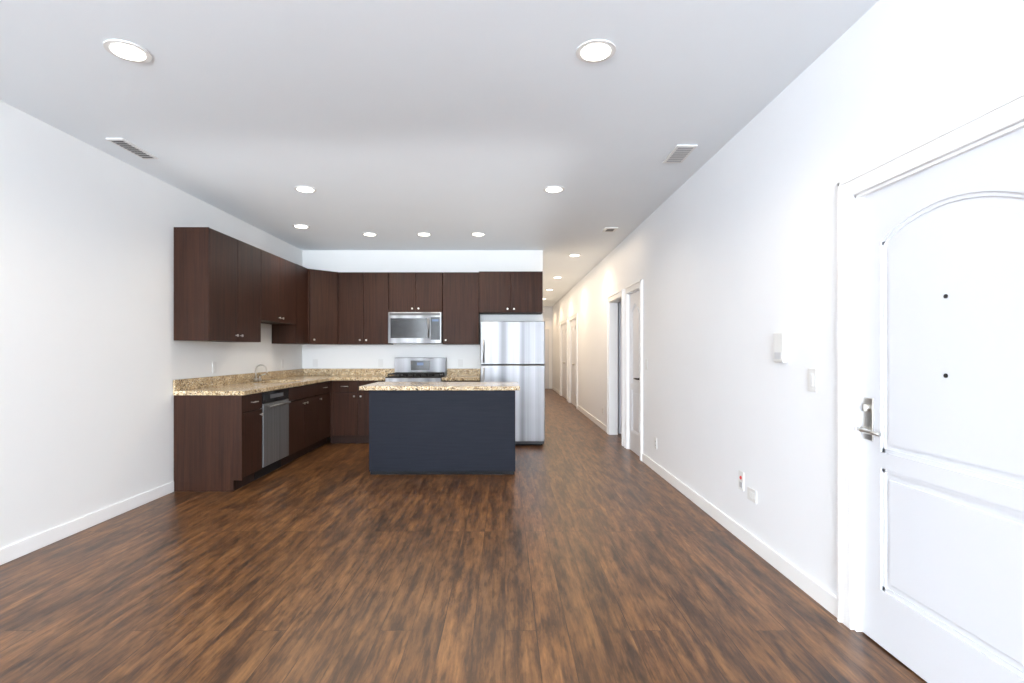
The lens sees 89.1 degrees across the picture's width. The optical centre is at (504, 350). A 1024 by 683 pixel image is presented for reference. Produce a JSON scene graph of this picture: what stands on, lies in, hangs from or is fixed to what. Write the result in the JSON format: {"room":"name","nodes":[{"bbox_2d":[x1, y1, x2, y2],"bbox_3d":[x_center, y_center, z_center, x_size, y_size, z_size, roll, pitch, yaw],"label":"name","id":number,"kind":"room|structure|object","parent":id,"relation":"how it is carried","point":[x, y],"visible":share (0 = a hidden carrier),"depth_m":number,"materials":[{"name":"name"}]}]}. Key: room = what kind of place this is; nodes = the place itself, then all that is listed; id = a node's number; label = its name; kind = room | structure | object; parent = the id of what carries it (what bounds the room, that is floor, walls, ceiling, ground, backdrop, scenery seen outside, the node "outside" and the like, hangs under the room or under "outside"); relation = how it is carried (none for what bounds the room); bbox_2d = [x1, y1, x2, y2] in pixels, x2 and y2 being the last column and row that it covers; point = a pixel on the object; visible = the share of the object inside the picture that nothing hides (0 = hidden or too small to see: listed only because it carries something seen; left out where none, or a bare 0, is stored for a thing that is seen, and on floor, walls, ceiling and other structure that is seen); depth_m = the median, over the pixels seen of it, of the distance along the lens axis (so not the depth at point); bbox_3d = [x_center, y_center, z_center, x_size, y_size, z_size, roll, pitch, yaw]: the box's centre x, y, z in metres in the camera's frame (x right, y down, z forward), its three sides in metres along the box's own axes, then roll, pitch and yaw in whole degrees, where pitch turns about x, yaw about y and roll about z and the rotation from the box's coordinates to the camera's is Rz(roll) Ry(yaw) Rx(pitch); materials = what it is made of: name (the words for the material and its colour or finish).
{"room":"kitchen","nodes":[
{"label":"kitchen","id":0,"kind":"room"},
{"bbox_2d":[0,100,301,548],"bbox_3d":[-3.060,-0.110,1.100,0.120,2.760,13.440,0,0,0],"label":"wall","id":1,"kind":"structure","parent":0,"point":[96,359],"depth_m":3.74,"materials":[{"name":"paint"}]},
{"bbox_2d":[212,362,216,372],"bbox_3d":[-2.995,0.170,5.360,0.008,0.116,0.072,0,0,0],"label":"electrical outlet","id":2,"kind":"object","parent":1,"relation":"attached to","point":[214,367],"visible":1,"depth_m":5.35,"materials":[{"name":"white plastic"}]},
{"bbox_2d":[174,227,261,341],"bbox_3d":[-2.838,-0.608,5.205,0.315,1.022,1.010,0,0,0],"label":"upper cabinet","id":3,"kind":"object","parent":1,"relation":"attached to","point":[227,288],"depth_m":4.81,"materials":[{"name":"brown wood"}]},
{"bbox_2d":[262,250,297,326],"bbox_3d":[-2.838,-0.731,6.192,0.315,0.780,0.957,0,0,0],"label":"upper cabinet","id":4,"kind":"object","parent":1,"relation":"attached to","point":[279,275],"depth_m":6.20,"materials":[{"name":"brown wood"}]},
{"bbox_2d":[272,265,337,344],"bbox_3d":[-2.683,-0.608,7.184,0.625,1.025,1.022,0,0,0],"label":"upper cabinet","id":5,"kind":"object","parent":1,"relation":"attached to","point":[317,289],"depth_m":7.11,"materials":[{"name":"brown wood"}]},
{"bbox_2d":[0,386,836,617],"bbox_3d":[-0.705,1.222,6.000,4.590,0.095,23.000,0,0,0],"label":"baseboard","id":6,"kind":"structure","parent":1,"relation":"attached to","point":[821,595],"depth_m":3.51,"materials":[{"name":"white wood"}]},
{"bbox_2d":[302,250,542,368],"bbox_3d":[-1.220,-0.110,7.760,3.560,2.760,0.120,0,0,0],"label":"wall","id":7,"kind":"structure","parent":0,"point":[349,356],"depth_m":7.70,"materials":[{"name":"paint"}]},
{"bbox_2d":[313,359,317,366],"bbox_3d":[-2.810,0.180,7.695,0.072,0.116,0.008,0,0,0],"label":"outlet","id":8,"kind":"object","parent":7,"relation":"attached to","point":[315,362],"visible":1,"depth_m":7.69,"materials":[{"name":"white plastic"}]},
{"bbox_2d":[338,272,392,344],"bbox_3d":[-2.010,-0.608,7.537,0.716,1.025,0.316,0,0,0],"label":"upper cabinet","id":9,"kind":"object","parent":7,"relation":"attached to","point":[363,297],"depth_m":7.38,"materials":[{"name":"brown wood"}]},
{"bbox_2d":[378,359,382,366],"bbox_3d":[-1.840,0.180,7.695,0.072,0.116,0.008,0,0,0],"label":"outlet","id":10,"kind":"object","parent":7,"relation":"attached to","point":[380,362],"visible":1,"depth_m":7.69,"materials":[{"name":"white plastic"}]},
{"bbox_2d":[390,272,441,311],"bbox_3d":[-1.270,-0.837,7.537,0.756,0.568,0.316,0,0,0],"label":"upper cabinet","id":11,"kind":"object","parent":7,"relation":"attached to","point":[409,291],"depth_m":7.38,"materials":[{"name":"brown wood"}]},
{"bbox_2d":[388,312,442,343],"bbox_3d":[-1.270,-0.327,7.481,0.750,0.438,0.429,0,0,0],"label":"microwave","id":12,"kind":"object","parent":11,"relation":"attached to","point":[415,327],"visible":0.96,"depth_m":7.31,"materials":[{"name":"grey metal"}]},
{"bbox_2d":[458,359,462,366],"bbox_3d":[-0.656,0.180,7.695,0.072,0.116,0.008,0,0,0],"label":"outlet","id":13,"kind":"object","parent":7,"relation":"attached to","point":[460,362],"visible":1,"depth_m":7.69,"materials":[{"name":"white plastic"}]},
{"bbox_2d":[442,272,479,344],"bbox_3d":[-0.630,-0.608,7.537,0.516,1.025,0.316,0,0,0],"label":"upper cabinet","id":14,"kind":"object","parent":7,"relation":"attached to","point":[461,319],"depth_m":7.38,"materials":[{"name":"brown wood"}]},
{"bbox_2d":[478,271,541,314],"bbox_3d":[0.081,-0.831,7.497,0.898,0.580,0.396,0,0,0],"label":"upper cabinet","id":15,"kind":"object","parent":7,"relation":"attached to","point":[499,292],"depth_m":7.30,"materials":[{"name":"brown wood"}]},
{"bbox_2d":[0,0,878,306],"bbox_3d":[0.335,-1.540,6.000,6.910,0.100,23.240,0,0,0],"label":"ceiling","id":16,"kind":"structure","parent":0,"point":[446,124],"depth_m":3.09,"materials":[{"name":"paint"}]},
{"bbox_2d":[103,39,151,62],"bbox_3d":[-1.870,-1.484,2.580,0.196,0.010,0.196,0,0,0],"label":"recessed light","id":17,"kind":"object","parent":16,"relation":"in","point":[127,51],"visible":1,"depth_m":2.57,"materials":[{"name":"white plastic"}]},
{"bbox_2d":[106,138,158,158],"bbox_3d":[-2.730,-1.483,3.820,0.120,0.012,0.380,0,0,0],"label":"ceiling vent","id":18,"kind":"object","parent":16,"relation":"in","point":[123,143],"visible":0.98,"depth_m":3.79,"materials":[{"name":"white plastic"}]},
{"bbox_2d":[292,224,309,228],"bbox_3d":[-2.430,-1.484,6.200,0.196,0.010,0.196,0,0,0],"label":"recessed light","id":19,"kind":"object","parent":16,"relation":"in","point":[302,226],"visible":1,"depth_m":6.18,"materials":[{"name":"white plastic"}]},
{"bbox_2d":[294,186,316,192],"bbox_3d":[-1.835,-1.484,4.780,0.196,0.010,0.196,0,0,0],"label":"recessed light","id":20,"kind":"object","parent":16,"relation":"in","point":[306,189],"visible":0.96,"depth_m":4.76,"materials":[{"name":"white plastic"}]},
{"bbox_2d":[362,232,377,235],"bbox_3d":[-1.720,-1.484,6.620,0.196,0.010,0.196,0,0,0],"label":"recessed light","id":21,"kind":"object","parent":16,"relation":"in","point":[370,234],"visible":0.9,"depth_m":6.60,"materials":[{"name":"white plastic"}]},
{"bbox_2d":[416,232,431,235],"bbox_3d":[-1.030,-1.484,6.620,0.196,0.010,0.196,0,0,0],"label":"recessed light","id":22,"kind":"object","parent":16,"relation":"in","point":[424,234],"visible":0.98,"depth_m":6.60,"materials":[{"name":"white plastic"}]},
{"bbox_2d":[471,232,485,235],"bbox_3d":[-0.340,-1.484,6.620,0.196,0.010,0.196,0,0,0],"label":"recessed light","id":23,"kind":"object","parent":16,"relation":"in","point":[478,234],"visible":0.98,"depth_m":6.60,"materials":[{"name":"white plastic"}]},
{"bbox_2d":[543,186,564,192],"bbox_3d":[0.450,-1.484,4.780,0.196,0.010,0.196,0,0,0],"label":"recessed light","id":24,"kind":"object","parent":16,"relation":"in","point":[552,189],"visible":0.96,"depth_m":4.76,"materials":[{"name":"white plastic"}]},
{"bbox_2d":[568,254,580,256],"bbox_3d":[1.080,-1.484,8.070,0.196,0.010,0.196,0,0,0],"label":"recessed light","id":25,"kind":"object","parent":16,"relation":"in","point":[573,255],"visible":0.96,"depth_m":8.05,"materials":[{"name":"white plastic"}]},
{"bbox_2d":[576,39,615,62],"bbox_3d":[0.450,-1.484,2.580,0.196,0.010,0.196,0,0,0],"label":"recessed light","id":26,"kind":"object","parent":16,"relation":"in","point":[596,50],"visible":1,"depth_m":2.57,"materials":[{"name":"white plastic"}]},
{"bbox_2d":[602,227,617,231],"bbox_3d":[1.280,-1.482,6.350,0.160,0.015,0.200,0,0,0],"label":"air vent","id":27,"kind":"object","parent":16,"relation":"attached to","point":[609,229],"visible":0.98,"depth_m":6.31,"materials":[{"name":"white plastic"}]},
{"bbox_2d":[663,145,697,162],"bbox_3d":[1.315,-1.483,3.920,0.150,0.012,0.340,0,0,0],"label":"ceiling vent","id":28,"kind":"object","parent":16,"relation":"in","point":[679,153],"visible":0.98,"depth_m":3.89,"materials":[{"name":"white plastic"}]},
{"bbox_2d":[0,389,926,682],"bbox_3d":[0.335,1.320,6.000,6.910,0.100,23.240,0,0,0],"label":"floor","id":29,"kind":"structure","parent":0,"point":[578,547],"depth_m":2.77,"materials":[{"name":"brown wood"}]},
{"bbox_2d":[174,393,263,491],"bbox_3d":[-2.688,0.836,4.900,0.615,0.868,0.399,0,0,0],"label":"base cabinet","id":30,"kind":"object","parent":29,"relation":"on","point":[217,443],"depth_m":4.70,"materials":[{"name":"brown wood"}]},
{"bbox_2d":[173,369,332,394],"bbox_3d":[-2.665,0.407,6.191,0.660,0.295,3.007,0,0,0],"label":"countertop","id":31,"kind":"structure","parent":30,"relation":"on","point":[240,384],"depth_m":5.55,"materials":[{"name":"stone"}]},
{"bbox_2d":[253,364,267,381],"bbox_3d":[-2.877,0.257,6.168,0.163,0.204,0.144,0,0,0],"label":"faucet","id":32,"kind":"object","parent":31,"relation":"on","point":[255,379],"visible":1,"depth_m":6.11,"materials":[{"name":"silver metal"}]},
{"bbox_2d":[254,388,290,479],"bbox_3d":[-2.638,0.838,5.407,0.624,0.864,0.601,0,0,0],"label":"dishwasher","id":33,"kind":"object","parent":29,"relation":"on","point":[275,427],"visible":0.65,"depth_m":5.37,"materials":[{"name":"grey metal"}]},
{"bbox_2d":[281,396,317,465],"bbox_3d":[-2.688,0.920,6.167,0.615,0.700,0.907,0,0,0],"label":"base cabinet","id":34,"kind":"object","parent":29,"relation":"on","point":[303,410],"depth_m":6.11,"materials":[{"name":"brown wood"}]},
{"bbox_2d":[289,380,333,446],"bbox_3d":[-2.672,0.836,6.860,0.645,0.868,0.479,0,0,0],"label":"base cabinet","id":35,"kind":"object","parent":29,"relation":"on","point":[324,391],"depth_m":6.82,"materials":[{"name":"brown wood"}]},
{"bbox_2d":[334,381,384,442],"bbox_3d":[-2.016,0.836,7.388,0.767,0.868,0.615,0,0,0],"label":"base cabinet","id":36,"kind":"object","parent":29,"relation":"on","point":[351,404],"depth_m":7.08,"materials":[{"name":"brown wood"}]},
{"bbox_2d":[331,369,394,380],"bbox_3d":[-1.983,0.329,7.361,0.705,0.140,0.667,0,0,0],"label":"countertop","id":37,"kind":"structure","parent":36,"relation":"on","point":[338,374],"depth_m":7.68,"materials":[{"name":"stone"}]},
{"bbox_2d":[385,357,446,381],"bbox_3d":[-1.240,0.682,7.335,0.754,1.175,0.710,0,0,0],"label":"gas range","id":38,"kind":"object","parent":29,"relation":"on","point":[420,369],"visible":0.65,"depth_m":7.60,"materials":[{"name":"grey metal"}]},
{"bbox_2d":[369,390,514,474],"bbox_3d":[-0.644,0.835,5.694,1.500,0.869,0.728,0,0,0],"label":"kitchen island","id":39,"kind":"object","parent":29,"relation":"on","point":[441,428],"depth_m":5.33,"materials":[{"name":"blue wood"}]},
{"bbox_2d":[359,382,518,389],"bbox_3d":[-0.667,0.380,5.685,1.636,0.040,0.800,0,0,0],"label":"island countertop","id":40,"kind":"structure","parent":39,"relation":"on","point":[378,385],"depth_m":5.29,"materials":[{"name":"beige stone"}]},
{"bbox_2d":[442,381,479,381],"bbox_3d":[-0.600,0.836,7.388,0.510,0.868,0.615,0,0,0],"label":"base cabinet","id":41,"kind":"object","parent":29,"relation":"on","point":[442,381],"depth_m":7.08,"materials":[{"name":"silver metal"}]},
{"bbox_2d":[442,369,479,380],"bbox_3d":[-0.600,0.329,7.373,0.516,0.140,0.643,0,0,0],"label":"countertop","id":42,"kind":"structure","parent":41,"relation":"on","point":[452,374],"depth_m":7.65,"materials":[{"name":"stone"}]},
{"bbox_2d":[480,321,544,444],"bbox_3d":[0.102,0.436,7.281,0.860,1.668,0.814,0,0,0],"label":"refrigerator","id":43,"kind":"object","parent":29,"relation":"on","point":[512,351],"visible":0.71,"depth_m":6.93,"materials":[{"name":"grey metal"}]},
{"bbox_2d":[543,307,551,325],"bbox_3d":[1.075,-0.110,17.560,1.270,2.760,0.120,0,0,0],"label":"wall","id":44,"kind":"structure","parent":0,"point":[547,315],"depth_m":17.50,"materials":[{"name":"paint"}]},
{"bbox_2d":[544,329,548,388],"bbox_3d":[1.070,0.265,17.436,0.810,1.995,0.108,0,0,0],"label":"hall door","id":45,"kind":"structure","parent":44,"relation":"in","point":[546,364],"depth_m":17.44,"materials":[{"name":"white wood"}]},
{"bbox_2d":[545,326,551,388],"bbox_3d":[1.070,0.223,17.491,0.990,2.095,0.018,0,0,0],"label":"door frame","id":46,"kind":"structure","parent":44,"relation":"attached to","point":[550,355],"depth_m":17.48,"materials":[{"name":"white wood"}]},
{"bbox_2d":[552,0,1023,629],"bbox_3d":[1.650,-0.110,6.000,0.120,2.760,23.000,0,0,0],"label":"wall","id":47,"kind":"structure","parent":0,"point":[728,252],"depth_m":3.01,"materials":[{"name":"paint"}]},
{"bbox_2d":[562,323,566,398],"bbox_3d":[1.615,0.265,14.000,0.090,1.995,1.476,0,0,0],"label":"door","id":48,"kind":"structure","parent":47,"relation":"attached to","point":[564,360],"depth_m":14.06,"materials":[{"name":"white wood"}]},
{"bbox_2d":[571,319,575,405],"bbox_3d":[1.615,0.265,12.100,0.090,1.995,1.276,0,0,0],"label":"door","id":49,"kind":"structure","parent":47,"relation":"attached to","point":[573,362],"depth_m":12.21,"materials":[{"name":"white wood"}]},
{"bbox_2d":[618,303,620,433],"bbox_3d":[2.156,0.265,7.988,0.838,1.995,0.121,0,0,0],"label":"door","id":50,"kind":"structure","parent":47,"relation":"in","point":[619,368],"depth_m":7.94,"materials":[{"name":"white wood"}]},
{"bbox_2d":[629,290,639,456],"bbox_3d":[1.606,0.265,6.410,0.108,1.995,0.636,0,0,0],"label":"door","id":51,"kind":"structure","parent":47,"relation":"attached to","point":[634,372],"depth_m":6.47,"materials":[{"name":"white wood"}]},
{"bbox_2d":[645,359,647,369],"bbox_3d":[1.585,0.150,5.830,0.009,0.115,0.070,0,0,0],"label":"light switch","id":52,"kind":"object","parent":47,"relation":"attached to","point":[646,364],"visible":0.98,"depth_m":5.81,"materials":[{"name":"white plastic"}]},
{"bbox_2d":[739,470,743,490],"bbox_3d":[1.584,0.870,3.490,0.010,0.125,0.075,0,0,0],"label":"outlet","id":53,"kind":"object","parent":47,"relation":"attached to","point":[741,480],"visible":1,"depth_m":3.48,"materials":[{"name":"white plastic"}]},
{"bbox_2d":[747,487,756,503],"bbox_3d":[1.585,0.925,3.340,0.008,0.080,0.115,0,0,0],"label":"outlet","id":54,"kind":"object","parent":47,"relation":"attached to","point":[751,494],"visible":1,"depth_m":3.33,"materials":[{"name":"white plastic"}]},
{"bbox_2d":[773,332,787,362],"bbox_3d":[1.574,-0.020,2.975,0.030,0.170,0.110,0,0,0],"label":"thermostat","id":55,"kind":"object","parent":47,"relation":"attached to","point":[780,347],"visible":1,"depth_m":2.95,"materials":[{"name":"white plastic"}]},
{"bbox_2d":[560,89,1023,631],"bbox_3d":[1.637,0.223,8.092,0.146,2.095,13.485,0,0,0],"label":"door frame","id":56,"kind":"structure","parent":47,"relation":"attached to","point":[978,127],"depth_m":2.37,"materials":[{"name":"white wood"}]},
{"bbox_2d":[808,368,816,391],"bbox_3d":[1.585,0.150,2.685,0.009,0.118,0.075,0,0,0],"label":"light switch","id":57,"kind":"object","parent":47,"relation":"attached to","point":[812,380],"visible":1,"depth_m":2.67,"materials":[{"name":"white plastic"}]},
{"bbox_2d":[858,128,1023,682],"bbox_3d":[1.610,0.283,1.900,0.110,1.957,0.900,0,0,0],"label":"entry door","id":58,"kind":"structure","parent":47,"relation":"in","point":[941,429],"depth_m":1.90,"materials":[{"name":"white wood"}]}
]}

